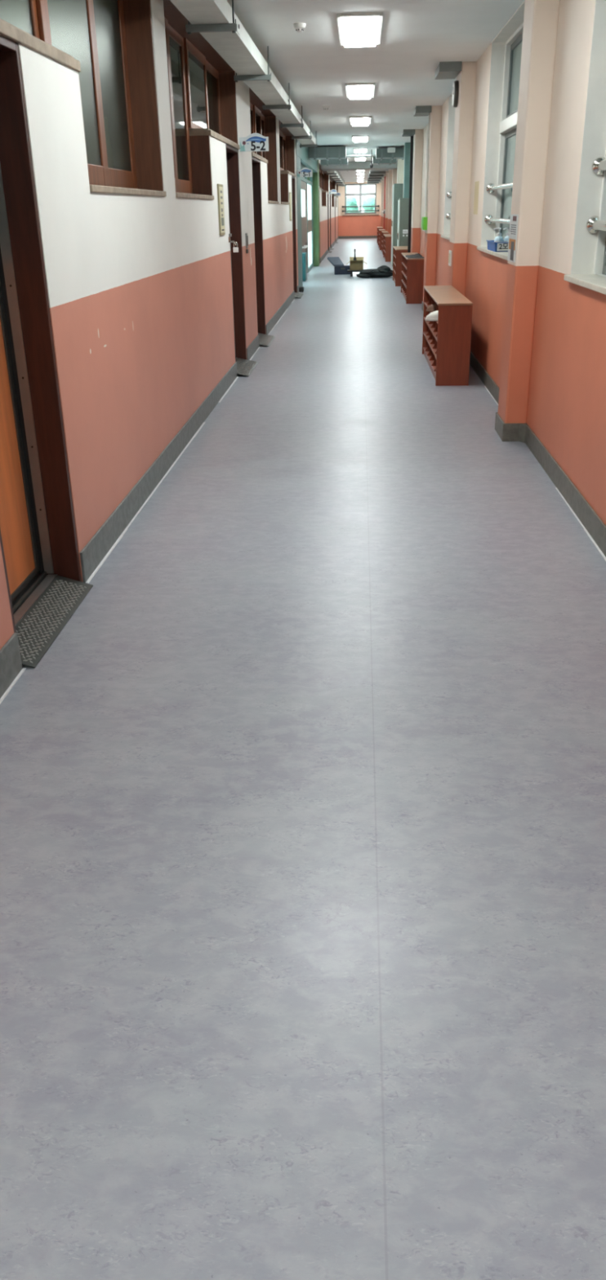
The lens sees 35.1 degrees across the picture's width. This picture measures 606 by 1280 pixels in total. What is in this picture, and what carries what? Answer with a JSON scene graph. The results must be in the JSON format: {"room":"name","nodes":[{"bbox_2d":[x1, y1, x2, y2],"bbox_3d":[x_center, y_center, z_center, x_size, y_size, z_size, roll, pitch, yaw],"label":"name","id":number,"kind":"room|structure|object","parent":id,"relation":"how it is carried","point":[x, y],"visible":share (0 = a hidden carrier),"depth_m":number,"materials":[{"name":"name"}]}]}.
{"room":"school corridor","nodes":[
{"label":"school corridor","id":0,"kind":"room"},
{"bbox_2d":[0,0,337,649],"bbox_3d":[0.071,-10.594,23.782,0.290,2.840,64.001,0,24,3],"label":"wall","id":1,"kind":"structure","parent":0,"point":[140,286],"depth_m":5.17,"materials":[{"name":"beige paint"}]},
{"bbox_2d":[0,35,82,632],"bbox_3d":[-1.135,-1.013,3.451,0.227,2.060,0.870,0,24,3],"label":"door","id":2,"kind":"structure","parent":1,"relation":"in","point":[38,535],"depth_m":3.83,"materials":[{"name":"brown wood"}]},
{"bbox_2d":[0,0,166,196],"bbox_3d":[-1.076,-2.591,4.165,0.242,1.170,3.470,0,24,3],"label":"window","id":3,"kind":"structure","parent":1,"relation":"in","point":[109,43],"depth_m":5.25,"materials":[{"name":"brown wood"}]},
{"bbox_2d":[0,261,322,704],"bbox_3d":[-0.429,-4.217,13.064,0.016,0.004,39.200,0,24,3],"label":"trim","id":4,"kind":"structure","parent":1,"relation":"attached to","point":[107,555],"depth_m":4.99,"materials":[{"name":"white plastic"}]},
{"bbox_2d":[0,235,338,698],"bbox_3d":[0.234,-9.364,24.326,0.012,0.145,64.000,0,24,3],"label":"baseboard","id":5,"kind":"structure","parent":1,"relation":"attached to","point":[91,555],"depth_m":5.26,"materials":[{"name":"grey stone"}]},
{"bbox_2d":[163,0,239,199],"bbox_3d":[-0.857,-4.234,7.816,0.242,1.170,3.750,0,24,3],"label":"window","id":6,"kind":"structure","parent":1,"relation":"in","point":[202,88],"depth_m":7.75,"materials":[{"name":"brown wood"}]},
{"bbox_2d":[217,183,225,235],"bbox_3d":[-0.712,-3.756,8.363,0.015,0.405,0.310,0,24,3],"label":"name plate","id":7,"kind":"object","parent":1,"relation":"attached to","point":[220,187],"visible":1,"depth_m":8.30,"materials":[{"name":"grey metal"}]},
{"bbox_2d":[225,143,246,359],"bbox_3d":[-0.769,-3.754,9.537,0.227,2.060,1.000,0,24,3],"label":"door","id":8,"kind":"structure","parent":1,"relation":"in","point":[232,153],"depth_m":9.93,"materials":[{"name":"brown wood"}]},
{"bbox_2d":[228,233,238,252],"bbox_3d":[-0.667,-3.711,8.956,0.054,0.165,0.153,15,29,32],"label":"padlock","id":9,"kind":"object","parent":8,"relation":"attached to","point":[235,249],"visible":1,"depth_m":9.00,"materials":[{"name":"silver metal"}]},
{"bbox_2d":[244,232,248,253],"bbox_3d":[-0.598,-4.251,10.259,0.020,0.200,0.100,0,24,3],"label":"light switch","id":10,"kind":"object","parent":1,"relation":"attached to","point":[246,233],"visible":1,"depth_m":10.23,"materials":[{"name":"metal"}]},
{"bbox_2d":[239,133,268,151],"bbox_3d":[-0.492,-4.993,9.606,0.295,0.165,0.016,0,24,3],"label":"room sign","id":11,"kind":"object","parent":1,"relation":"attached to","point":[254,142],"visible":1,"depth_m":9.60,"materials":[{"name":"white plastic"}]},
{"bbox_2d":[240,142,244,151],"bbox_3d":[-0.606,-4.962,9.620,0.050,0.092,0.001,0,24,3],"label":"print","id":12,"kind":"object","parent":11,"relation":"attached to","point":[242,144],"depth_m":9.62},
{"bbox_2d":[245,136,266,142],"bbox_3d":[-0.472,-5.012,9.589,0.206,0.055,0.002,0,24,3],"label":"print","id":13,"kind":"object","parent":11,"relation":"on","point":[248,139],"depth_m":9.59},
{"bbox_2d":[251,156,265,333],"bbox_3d":[-0.645,-4.688,11.613,0.227,2.060,1.020,0,24,3],"label":"door","id":14,"kind":"structure","parent":1,"relation":"in","point":[255,162],"depth_m":12.01,"materials":[{"name":"brown wood"}]},
{"bbox_2d":[248,87,279,204],"bbox_3d":[-0.586,-6.265,12.327,0.242,1.170,3.620,0,24,3],"label":"window","id":15,"kind":"structure","parent":1,"relation":"in","point":[263,122],"depth_m":13.75,"materials":[{"name":"brown wood"}]},
{"bbox_2d":[278,119,295,204],"bbox_3d":[-0.358,-7.973,16.119,0.242,1.170,3.650,0,24,3],"label":"window","id":16,"kind":"structure","parent":1,"relation":"in","point":[286,153],"depth_m":16.72,"materials":[{"name":"brown wood"}]},
{"bbox_2d":[288,191,291,221],"bbox_3d":[-0.216,-7.519,16.617,0.014,0.450,0.400,0,24,3],"label":"name plate","id":17,"kind":"object","parent":1,"relation":"attached to","point":[290,193],"visible":1,"depth_m":16.49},
{"bbox_2d":[291,175,297,293],"bbox_3d":[-0.273,-7.471,17.795,0.227,2.060,1.000,0,24,3],"label":"door","id":18,"kind":"structure","parent":1,"relation":"in","point":[293,194],"depth_m":18.19,"materials":[{"name":"brown wood"}]},
{"bbox_2d":[296,155,302,287],"bbox_3d":[-0.271,-8.504,19.142,0.405,2.840,1.400,0,24,3],"label":"trim","id":19,"kind":"structure","parent":1,"relation":"attached to","point":[298,159],"depth_m":19.14,"materials":[{"name":"grey metal"}]},
{"bbox_2d":[296,167,312,177],"bbox_3d":[0.031,-8.906,18.236,0.295,0.165,0.016,0,24,3],"label":"room sign","id":20,"kind":"object","parent":1,"relation":"attached to","point":[304,172],"visible":1,"depth_m":18.23,"materials":[{"name":"white plastic"}]},
{"bbox_2d":[300,164,313,273],"bbox_3d":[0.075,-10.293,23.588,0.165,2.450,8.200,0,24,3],"label":"door","id":21,"kind":"structure","parent":1,"relation":"in","point":[306,182],"depth_m":24.78,"materials":[{"name":"grey metal"}]},
{"bbox_2d":[306,183,311,266],"bbox_3d":[0.166,-11.213,25.914,0.008,2.020,2.800,0,24,3],"label":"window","id":22,"kind":"structure","parent":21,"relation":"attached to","point":[308,185],"depth_m":26.16,"materials":[{"name":"glass"}]},
{"bbox_2d":[318,162,328,206],"bbox_3d":[0.601,-15.156,32.076,0.242,1.170,9.700,0,24,3],"label":"window","id":23,"kind":"structure","parent":1,"relation":"in","point":[323,177],"depth_m":33.94,"materials":[{"name":"brown wood"}]},
{"bbox_2d":[327,193,328,250],"bbox_3d":[0.843,-15.834,36.369,0.227,2.060,1.300,0,24,3],"label":"door","id":24,"kind":"structure","parent":1,"relation":"in","point":[327,193],"depth_m":37.04,"materials":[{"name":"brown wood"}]},
{"bbox_2d":[329,194,330,248],"bbox_3d":[0.999,-17.002,38.964,0.227,2.060,1.400,0,24,3],"label":"door","id":25,"kind":"structure","parent":1,"relation":"in","point":[330,194],"depth_m":39.56,"materials":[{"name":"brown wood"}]},
{"bbox_2d":[329,175,335,207],"bbox_3d":[1.211,-19.727,42.228,0.242,1.170,9.600,0,24,3],"label":"window","id":26,"kind":"structure","parent":1,"relation":"in","point":[332,184],"depth_m":44.23,"materials":[{"name":"brown wood"}]},
{"bbox_2d":[0,238,605,1279],"bbox_3d":[1.407,-9.296,24.451,3.300,0.120,64.300,0,24,3],"label":"floor","id":27,"kind":"structure","parent":0,"point":[302,800],"depth_m":2.42,"materials":[{"name":"grey laminate"}]},
{"bbox_2d":[13,573,93,667],"bbox_3d":[-1.045,-0.094,3.842,0.195,0.055,0.830,0,24,3],"label":"plate","id":28,"kind":"object","parent":27,"relation":"on","point":[39,620],"visible":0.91,"depth_m":3.86,"materials":[{"name":"metal"}]},
{"bbox_2d":[235,357,257,376],"bbox_3d":[-0.645,-2.834,9.927,0.265,0.055,0.960,0,24,3],"label":"plate","id":29,"kind":"object","parent":27,"relation":"on","point":[244,366],"visible":0.76,"depth_m":9.96,"materials":[{"name":"metal"}]},
{"bbox_2d":[257,333,275,346],"bbox_3d":[-0.520,-3.769,12.003,0.265,0.055,0.980,0,24,3],"label":"plate","id":30,"kind":"object","parent":27,"relation":"on","point":[264,340],"visible":0.73,"depth_m":12.03,"materials":[{"name":"metal"}]},
{"bbox_2d":[302,252,306,281],"bbox_3d":[0.026,-8.629,22.143,0.091,0.600,0.640,0,24,3],"label":"panel","id":31,"kind":"object","parent":27,"relation":"on","point":[304,254],"visible":0.8,"depth_m":21.93,"materials":[{"name":"teal plastic"}]},
{"bbox_2d":[326,257,350,275],"bbox_3d":[0.916,-9.470,24.227,0.628,0.397,0.530,0,24,3],"label":"tool case","id":32,"kind":"object","parent":27,"relation":"on","point":[339,267],"visible":0.78,"depth_m":24.06,"materials":[{"name":"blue plastic"}]},
{"bbox_2d":[346,269,359,276],"bbox_3d":[1.307,-8.985,23.444,0.440,0.140,0.400,0,24,3],"label":"step stool","id":33,"kind":"object","parent":27,"relation":"on","point":[348,270],"visible":0.53,"depth_m":23.25,"materials":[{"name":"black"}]},
{"bbox_2d":[346,257,366,270],"bbox_3d":[1.307,-9.176,23.351,0.503,0.283,0.472,0,24,3],"label":"cardboard box","id":34,"kind":"object","parent":33,"relation":"on","point":[357,264],"visible":0.9,"depth_m":23.25,"materials":[{"name":"brown cardboard"}]},
{"bbox_2d":[355,265,392,278],"bbox_3d":[1.733,-8.788,22.826,0.938,0.268,0.563,0,24,3],"label":"duffel bag","id":35,"kind":"object","parent":27,"relation":"on","point":[384,271],"visible":0.98,"depth_m":22.64,"materials":[{"name":"black fabric"}]},
{"bbox_2d":[377,229,385,249],"bbox_3d":[3.193,-16.252,38.840,0.226,0.720,2.612,0,24,3],"label":"shoe rack","id":36,"kind":"object","parent":27,"relation":"on","point":[380,230],"visible":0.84,"depth_m":37.76,"materials":[{"name":"brown laminate"}]},
{"bbox_2d":[382,176,385,229],"bbox_3d":[3.395,-17.874,39.855,0.222,2.840,0.180,0,24,3],"label":"pipe","id":37,"kind":"object","parent":27,"relation":"on","point":[384,210],"visible":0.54,"depth_m":39.70,"materials":[{"name":"metal"}]},
{"bbox_2d":[381,231,388,253],"bbox_3d":[3.004,-14.612,35.197,0.206,0.720,2.612,0,24,3],"label":"shoe rack","id":38,"kind":"object","parent":27,"relation":"on","point":[382,232],"visible":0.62,"depth_m":35.60,"materials":[{"name":"brown laminate"}]},
{"bbox_2d":[382,234,391,262],"bbox_3d":[2.714,-12.583,30.691,0.226,0.720,3.012,0,24,3],"label":"shoe rack","id":39,"kind":"object","parent":27,"relation":"on","point":[387,237],"visible":0.91,"depth_m":29.39,"materials":[{"name":"brown laminate"}]},
{"bbox_2d":[391,183,403,266],"bbox_3d":[2.585,-11.431,26.445,0.285,2.100,0.910,0,24,3],"label":"tall cabinet","id":40,"kind":"object","parent":27,"relation":"on","point":[397,188],"visible":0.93,"depth_m":25.93,"materials":[{"name":"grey metal"}]},
{"bbox_2d":[392,245,410,286],"bbox_3d":[2.141,-8.144,20.829,0.326,0.720,1.852,0,24,3],"label":"shoe rack","id":41,"kind":"object","parent":27,"relation":"on","point":[397,251],"visible":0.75,"depth_m":20.07,"materials":[{"name":"brown laminate"}]},
{"bbox_2d":[396,198,411,246],"bbox_3d":[2.308,-9.149,21.863,0.325,1.700,0.776,0,24,3],"label":"tall cabinet","id":42,"kind":"object","parent":27,"relation":"on","point":[402,203],"visible":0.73,"depth_m":21.39,"materials":[{"name":"grey metal"}]},
{"bbox_2d":[407,136,413,253],"bbox_3d":[2.127,-8.504,19.043,0.053,2.840,0.060,0,24,3],"label":"trim","id":43,"kind":"structure","parent":27,"relation":"on","point":[411,137],"depth_m":18.88,"materials":[{"name":"black metal"}]},
{"bbox_2d":[400,252,423,303],"bbox_3d":[1.974,-6.590,17.376,0.306,0.720,2.412,0,24,3],"label":"shoe rack","id":44,"kind":"object","parent":27,"relation":"on","point":[412,268],"visible":0.88,"depth_m":16.33,"materials":[{"name":"brown laminate"}]},
{"bbox_2d":[404,253,423,258],"bbox_3d":[1.945,-6.711,16.714,0.310,0.044,1.210,0,24,3],"label":"folded cloth","id":45,"kind":"object","parent":44,"relation":"on","point":[417,255],"visible":0.99,"depth_m":16.42,"materials":[{"name":"grey fabric"}]},
{"bbox_2d":[422,285,472,386],"bbox_3d":[1.419,-3.107,9.642,0.306,0.720,2.152,0,24,3],"label":"shoe rack","id":46,"kind":"object","parent":27,"relation":"on","point":[446,341],"visible":0.94,"depth_m":8.73,"materials":[{"name":"brown laminate"}]},
{"bbox_2d":[423,331,436,354],"bbox_3d":[1.426,-2.992,9.693,0.280,0.014,2.104,0,24,3],"label":"shelf","id":47,"kind":"object","parent":46,"relation":"attached to","point":[428,338],"depth_m":9.71,"materials":[{"name":"brown laminate"}]},
{"bbox_2d":[424,316,437,337],"bbox_3d":[1.423,-3.134,9.630,0.280,0.014,2.104,0,24,3],"label":"shelf","id":48,"kind":"object","parent":46,"relation":"attached to","point":[433,331],"depth_m":9.62,"materials":[{"name":"brown laminate"}]},
{"bbox_2d":[426,303,436,311],"bbox_3d":[1.346,-3.315,9.520,0.240,0.095,0.099,0,24,3],"label":"shoe","id":49,"kind":"object","parent":46,"relation":"on","point":[432,308],"visible":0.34,"depth_m":9.50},
{"bbox_2d":[425,311,438,320],"bbox_3d":[1.250,-2.971,8.758,0.260,0.095,0.099,0,24,3],"label":"shoe","id":50,"kind":"object","parent":46,"relation":"on","point":[433,316],"visible":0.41,"depth_m":8.73,"materials":[{"name":"white fabric"}]},
{"bbox_2d":[312,160,319,266],"bbox_3d":[0.246,-12.316,27.610,0.420,2.840,0.800,0,24,3],"label":"pillar","id":51,"kind":"structure","parent":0,"point":[315,175],"depth_m":27.35,"materials":[{"name":"green paint"}]},
{"bbox_2d":[337,182,381,235],"bbox_3d":[3.181,-23.753,52.955,3.000,2.840,0.250,0,24,3],"label":"wall","id":52,"kind":"structure","parent":0,"point":[348,225],"depth_m":53.06,"materials":[{"name":"paint"}]},
{"bbox_2d":[338,235,377,238],"bbox_3d":[3.167,-22.463,53.391,2.380,0.130,0.015,0,24,3],"label":"baseboard","id":53,"kind":"structure","parent":52,"relation":"attached to","point":[340,237],"depth_m":53.38,"materials":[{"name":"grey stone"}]},
{"bbox_2d":[342,183,378,215],"bbox_3d":[3.164,-24.193,52.605,2.040,1.590,0.230,0,24,3],"label":"window","id":54,"kind":"structure","parent":52,"relation":"in","point":[360,194],"depth_m":52.63,"materials":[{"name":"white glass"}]},
{"bbox_2d":[226,0,524,182],"bbox_3d":[1.407,-12.010,23.230,3.400,0.150,64.300,0,24,3],"label":"ceiling","id":55,"kind":"structure","parent":0,"point":[416,36],"depth_m":9.13,"materials":[{"name":"paint"}]},
{"bbox_2d":[169,0,317,147],"bbox_3d":[-0.600,-4.118,6.255,0.333,0.272,26.500,0,24,3],"label":"cable tray","id":56,"kind":"object","parent":55,"relation":"hanging from","point":[218,23],"visible":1,"depth_m":7.64,"materials":[{"name":"metal"}]},
{"bbox_2d":[293,22,306,32],"bbox_3d":[-0.026,-4.836,7.566,0.100,0.056,0.100,0,24,3],"label":"smoke detector","id":57,"kind":"object","parent":55,"relation":"attached to","point":[299,27],"visible":1,"depth_m":7.54,"materials":[{"name":"white plastic"}]},
{"bbox_2d":[308,146,346,160],"bbox_3d":[0.574,-11.332,22.322,0.850,0.255,0.850,0,24,3],"label":"air duct","id":58,"kind":"object","parent":55,"relation":"attached to","point":[339,153],"visible":1,"depth_m":21.96,"materials":[{"name":"grey metal"}]},
{"bbox_2d":[320,156,347,166],"bbox_3d":[0.870,-13.240,26.497,0.740,0.225,0.850,0,24,3],"label":"beam","id":59,"kind":"structure","parent":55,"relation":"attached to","point":[331,162],"depth_m":26.15,"materials":[{"name":"grey metal"}]},
{"bbox_2d":[326,170,344,186],"bbox_3d":[1.528,-20.063,41.673,0.333,0.272,22.500,0,24,3],"label":"cable tray","id":60,"kind":"object","parent":55,"relation":"hanging from","point":[334,175],"visible":0.96,"depth_m":37.83,"materials":[{"name":"metal"}]},
{"bbox_2d":[320,160,396,171],"bbox_3d":[1.798,-14.986,30.268,2.380,0.200,1.600,0,24,3],"label":"beam","id":61,"kind":"structure","parent":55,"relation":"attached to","point":[360,165],"depth_m":29.57,"materials":[{"name":"grey metal"}]},
{"bbox_2d":[336,12,382,47],"bbox_3d":[0.465,-4.966,7.819,0.350,0.042,1.400,0,24,3],"label":"ceiling light","id":62,"kind":"object","parent":55,"relation":"attached to","point":[359,29],"visible":1,"depth_m":7.60,"materials":[{"name":"white plastic"}]},
{"bbox_2d":[341,16,377,47],"bbox_3d":[0.465,-4.964,7.820,0.282,0.038,1.331,0,24,3],"label":"diffuser","id":63,"kind":"object","parent":62,"relation":"attached to","point":[357,31],"depth_m":7.70,"materials":[{"name":"white plastic"}]},
{"bbox_2d":[345,82,374,99],"bbox_3d":[0.706,-6.770,11.825,0.350,0.042,1.400,0,24,3],"label":"ceiling light","id":64,"kind":"object","parent":55,"relation":"attached to","point":[355,91],"visible":1,"depth_m":11.57,"materials":[{"name":"white plastic"}]},
{"bbox_2d":[351,135,368,142],"bbox_3d":[1.187,-10.377,19.837,0.350,0.042,1.400,0,24,3],"label":"ceiling light","id":65,"kind":"object","parent":55,"relation":"attached to","point":[354,138],"visible":1,"depth_m":19.52,"materials":[{"name":"white plastic"}]},
{"bbox_2d":[353,137,367,142],"bbox_3d":[1.187,-10.375,19.838,0.282,0.038,1.331,0,24,3],"label":"diffuser","id":66,"kind":"object","parent":65,"relation":"attached to","point":[355,139],"depth_m":19.76,"materials":[{"name":"white plastic"}]},
{"bbox_2d":[352,147,367,153],"bbox_3d":[1.428,-12.180,23.843,0.350,0.042,1.400,0,24,3],"label":"ceiling light","id":67,"kind":"object","parent":55,"relation":"attached to","point":[364,149],"visible":1,"depth_m":23.42,"materials":[{"name":"white plastic"}]},
{"bbox_2d":[354,149,365,153],"bbox_3d":[1.428,-12.179,23.844,0.282,0.038,1.331,0,24,3],"label":"diffuser","id":68,"kind":"object","parent":67,"relation":"attached to","point":[357,151],"depth_m":23.71,"materials":[{"name":"white plastic"}]},
{"bbox_2d":[349,115,371,125],"bbox_3d":[0.946,-8.573,15.831,0.350,0.042,1.400,0,24,3],"label":"ceiling light","id":69,"kind":"object","parent":55,"relation":"attached to","point":[358,120],"visible":1,"depth_m":15.54,"materials":[{"name":"white plastic"}]},
{"bbox_2d":[351,117,368,125],"bbox_3d":[0.946,-8.572,15.832,0.282,0.038,1.331,0,24,3],"label":"diffuser","id":70,"kind":"object","parent":69,"relation":"attached to","point":[355,121],"depth_m":15.67,"materials":[{"name":"white plastic"}]},
{"bbox_2d":[346,154,375,156],"bbox_3d":[1.334,-12.053,23.709,2.200,0.162,0.044,0,24,3],"label":"ceiling pipe","id":71,"kind":"object","parent":55,"relation":"hanging from","point":[364,155],"visible":0.25,"depth_m":23.71,"materials":[{"name":"grey metal"}]},
{"bbox_2d":[369,169,388,174],"bbox_3d":[2.928,-17.513,35.812,0.870,0.170,0.710,0,24,3],"label":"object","id":72,"kind":"structure","parent":55,"relation":"attached to","point":[386,171],"depth_m":35.52,"materials":[{"name":"grey metal"}]},
{"bbox_2d":[372,156,396,165],"bbox_3d":[2.275,-13.403,26.779,0.650,0.205,0.850,0,24,3],"label":"beam","id":73,"kind":"structure","parent":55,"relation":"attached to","point":[375,162],"depth_m":26.43,"materials":[{"name":"grey metal"}]},
{"bbox_2d":[375,147,404,160],"bbox_3d":[2.151,-11.694,23.052,0.790,0.225,0.850,0,24,3],"label":"air duct","id":74,"kind":"object","parent":55,"relation":"attached to","point":[380,153],"visible":0.75,"depth_m":22.70,"materials":[{"name":"grey metal"}]},
{"bbox_2d":[386,146,395,152],"bbox_3d":[2.073,-11.516,22.506,0.180,0.100,0.250,0,24,3],"label":"junction box","id":75,"kind":"object","parent":74,"relation":"attached to","point":[391,149],"visible":1,"depth_m":22.39,"materials":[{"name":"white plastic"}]},
{"bbox_2d":[401,128,414,137],"bbox_3d":[2.006,-9.661,18.262,0.224,0.085,0.746,0,24,3],"label":"ceiling box","id":76,"kind":"object","parent":55,"relation":"attached to","point":[411,132],"visible":1,"depth_m":17.93,"materials":[{"name":"grey metal"}]},
{"bbox_2d":[413,105,431,116],"bbox_3d":[1.760,-7.816,14.165,0.224,0.085,0.746,0,24,3],"label":"ceiling box","id":77,"kind":"object","parent":55,"relation":"attached to","point":[419,110],"visible":1,"depth_m":13.84,"materials":[{"name":"grey metal"}]},
{"bbox_2d":[434,61,462,79],"bbox_3d":[1.511,-5.951,10.022,0.224,0.085,0.746,0,24,3],"label":"ceiling box","id":78,"kind":"object","parent":55,"relation":"attached to","point":[444,70],"visible":1,"depth_m":9.70,"materials":[{"name":"grey metal"}]},
{"bbox_2d":[380,181,382,226],"bbox_3d":[3.938,-21.296,47.453,0.152,2.840,0.500,0,24,3],"label":"pillar","id":79,"kind":"structure","parent":0,"point":[381,203],"depth_m":47.19,"materials":[{"name":"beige paint"}]},
{"bbox_2d":[382,178,384,229],"bbox_3d":[3.692,-19.451,43.356,0.152,2.840,0.500,0,24,3],"label":"pillar","id":80,"kind":"structure","parent":0,"point":[383,179],"depth_m":42.97,"materials":[{"name":"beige paint"}]},
{"bbox_2d":[384,173,388,231],"bbox_3d":[3.446,-17.607,39.259,0.152,2.840,0.500,0,24,3],"label":"pillar","id":81,"kind":"structure","parent":0,"point":[386,175],"depth_m":38.92,"materials":[{"name":"pink paint"}]},
{"bbox_2d":[387,169,391,234],"bbox_3d":[3.200,-15.762,35.161,0.152,2.840,0.500,0,24,3],"label":"pillar","id":82,"kind":"structure","parent":0,"point":[389,188],"depth_m":34.84,"materials":[{"name":"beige paint"}]},
{"bbox_2d":[391,168,396,220],"bbox_3d":[2.954,-13.918,31.064,0.152,2.840,0.500,0,24,3],"label":"pillar","id":83,"kind":"structure","parent":0,"point":[393,171],"depth_m":30.46,"materials":[{"name":"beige paint"}]},
{"bbox_2d":[396,159,403,183],"bbox_3d":[2.708,-12.073,26.967,0.152,2.840,0.500,0,24,3],"label":"pillar","id":84,"kind":"structure","parent":0,"point":[399,162],"depth_m":26.34,"materials":[{"name":"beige paint"}]},
{"bbox_2d":[410,128,422,253],"bbox_3d":[2.214,-8.374,18.750,0.152,2.840,0.550,0,24,3],"label":"pillar","id":85,"kind":"structure","parent":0,"point":[418,136],"depth_m":18.38,"materials":[{"name":"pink paint"}]},
{"bbox_2d":[422,105,441,302],"bbox_3d":[1.968,-6.529,14.653,0.152,2.840,0.550,0,24,3],"label":"pillar","id":86,"kind":"structure","parent":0,"point":[430,234],"depth_m":14.33,"materials":[{"name":"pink paint"}]},
{"bbox_2d":[421,113,430,230],"bbox_3d":[1.851,-7.079,14.429,0.064,1.650,0.480,0,24,3],"label":"sign box","id":87,"kind":"object","parent":86,"relation":"attached to","point":[424,220],"visible":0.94,"depth_m":14.49,"materials":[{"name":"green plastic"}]},
{"bbox_2d":[447,61,475,296],"bbox_3d":[1.719,-4.664,10.510,0.152,2.840,0.550,0,24,3],"label":"pillar","id":88,"kind":"structure","parent":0,"point":[464,112],"depth_m":10.16,"materials":[{"name":"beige paint"}]},
{"bbox_2d":[448,249,451,266],"bbox_3d":[1.637,-4.231,10.612,0.017,0.157,0.388,0,24,3],"label":"wall socket","id":89,"kind":"object","parent":88,"relation":"attached to","point":[449,251],"visible":1,"depth_m":10.57,"materials":[{"name":"white plastic"}]},
{"bbox_2d":[452,80,458,107],"bbox_3d":[1.601,-5.746,10.079,0.050,0.250,0.250,0,24,3],"label":"clock","id":90,"kind":"object","parent":88,"relation":"attached to","point":[455,84],"visible":1,"depth_m":9.99,"materials":[{"name":"metal"}]},
{"bbox_2d":[402,0,605,525],"bbox_3d":[3.450,-10.584,23.584,1.740,3.110,64.000,0,24,3],"label":"wall","id":91,"kind":"structure","parent":0,"point":[566,403],"depth_m":5.58,"materials":[{"name":"pink paint"}]},
{"bbox_2d":[403,142,413,198],"bbox_3d":[2.577,-9.920,22.178,0.515,2.840,0.400,0,24,3],"label":"trim","id":92,"kind":"structure","parent":91,"relation":"attached to","point":[406,145],"depth_m":21.66,"materials":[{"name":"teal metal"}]},
{"bbox_2d":[422,123,428,231],"bbox_3d":[2.266,-7.837,16.188,0.325,1.718,2.251,0,24,3],"label":"window","id":93,"kind":"structure","parent":91,"relation":"in","point":[428,123],"depth_m":17.16,"materials":[{"name":"beige paint"}]},
{"bbox_2d":[440,93,454,239],"bbox_3d":[2.019,-5.982,12.068,0.325,1.718,2.201,0,24,3],"label":"window","id":94,"kind":"structure","parent":91,"relation":"in","point":[451,122],"depth_m":13.04,"materials":[{"name":"beige paint"}]},
{"bbox_2d":[472,181,479,214],"bbox_3d":[1.740,-4.443,9.625,0.003,0.300,0.360,0,24,3],"label":"paper strip","id":95,"kind":"object","parent":91,"relation":"attached to","point":[477,183],"visible":1,"depth_m":9.59,"materials":[{"name":"beige paper"}]},
{"bbox_2d":[476,0,524,260],"bbox_3d":[1.768,-4.103,7.893,0.325,1.718,2.231,0,24,3],"label":"window","id":96,"kind":"structure","parent":91,"relation":"in","point":[506,46],"depth_m":8.70,"materials":[{"name":"beige paint"}]},
{"bbox_2d":[485,240,507,252],"bbox_3d":[1.721,-3.409,8.280,0.211,0.077,0.564,0,24,3],"label":"basket","id":97,"kind":"object","parent":96,"relation":"on","point":[491,245],"visible":0.68,"depth_m":8.04,"materials":[{"name":"blue plastic"}]},
{"bbox_2d":[493,227,502,242],"bbox_3d":[1.666,-3.420,8.169,0.082,0.181,0.077,11,27,25],"label":"sanitizer bottle","id":98,"kind":"object","parent":97,"relation":"in","point":[498,238],"visible":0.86,"depth_m":8.14,"materials":[{"name":"white plastic"}]},
{"bbox_2d":[502,227,509,242],"bbox_3d":[1.751,-3.428,8.183,0.082,0.181,0.077,11,27,25],"label":"sanitizer bottle","id":99,"kind":"object","parent":97,"relation":"in","point":[506,238],"visible":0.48,"depth_m":8.15,"materials":[{"name":"white plastic"}]},
{"bbox_2d":[421,301,605,557],"bbox_3d":[2.524,-9.341,24.206,0.162,0.125,64.012,0,24,3],"label":"baseboard","id":100,"kind":"structure","parent":91,"relation":"attached to","point":[591,522],"depth_m":5.79,"materials":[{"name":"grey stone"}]},
{"bbox_2d":[484,386,605,561],"bbox_3d":[1.486,-1.036,5.903,0.014,0.004,23.760,0,24,3],"label":"trim","id":101,"kind":"structure","parent":91,"relation":"attached to","point":[559,493],"depth_m":4.91,"materials":[{"name":"white plastic"}]},
{"bbox_2d":[563,0,605,294],"bbox_3d":[1.522,-2.258,3.796,0.325,1.718,2.531,0,24,3],"label":"window","id":102,"kind":"structure","parent":91,"relation":"in","point":[588,267],"depth_m":5.05,"materials":[{"name":"beige paint"}]},
{"bbox_2d":[497,0,559,423],"bbox_3d":[1.466,-2.766,6.294,0.152,2.840,0.390,0,24,3],"label":"pillar","id":103,"kind":"structure","parent":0,"point":[540,26],"depth_m":6.11,"materials":[{"name":"pink paint"}]},
{"bbox_2d":[506,213,518,262],"bbox_3d":[1.391,-2.668,6.360,0.004,0.290,0.340,0,24,3],"label":"notice","id":104,"kind":"object","parent":103,"relation":"attached to","point":[513,218],"visible":1,"depth_m":6.34,"materials":[{"name":"white paper"}]},
{"bbox_2d":[508,238,515,250],"bbox_3d":[1.389,-2.632,6.370,0.001,0.065,0.290,0,24,3],"label":"print","id":105,"kind":"object","parent":104,"relation":"attached to","point":[511,241],"depth_m":6.36},
{"bbox_2d":[509,241,514,260],"bbox_3d":[1.389,-2.585,6.364,0.001,0.115,0.140,0,24,3],"label":"print","id":106,"kind":"object","parent":104,"relation":"attached to","point":[512,243],"depth_m":6.35},
{"label":"outside","id":107,"kind":"structure","parent":0,"visible":0},
{"bbox_3d":[13.027,-20.604,50.349,140.000,0.100,190.000,0,24,3],"label":"ground","id":108,"kind":"structure","parent":107,"visible":0},
{"bbox_2d":[346,196,359,212],"bbox_3d":[3.231,-33.885,76.670,2.572,2.907,1.982,0,24,3],"label":"tree","id":109,"kind":"object","parent":108,"relation":"on","point":[351,201],"visible":0.34,"depth_m":75.76,"materials":[{"name":"green plant"}]},
{"bbox_2d":[361,195,374,212],"bbox_3d":[5.765,-32.228,72.926,2.612,2.866,2.344,0,24,3],"label":"tree","id":110,"kind":"object","parent":108,"relation":"on","point":[369,201],"visible":0.25,"depth_m":71.69,"materials":[{"name":"green plant"}]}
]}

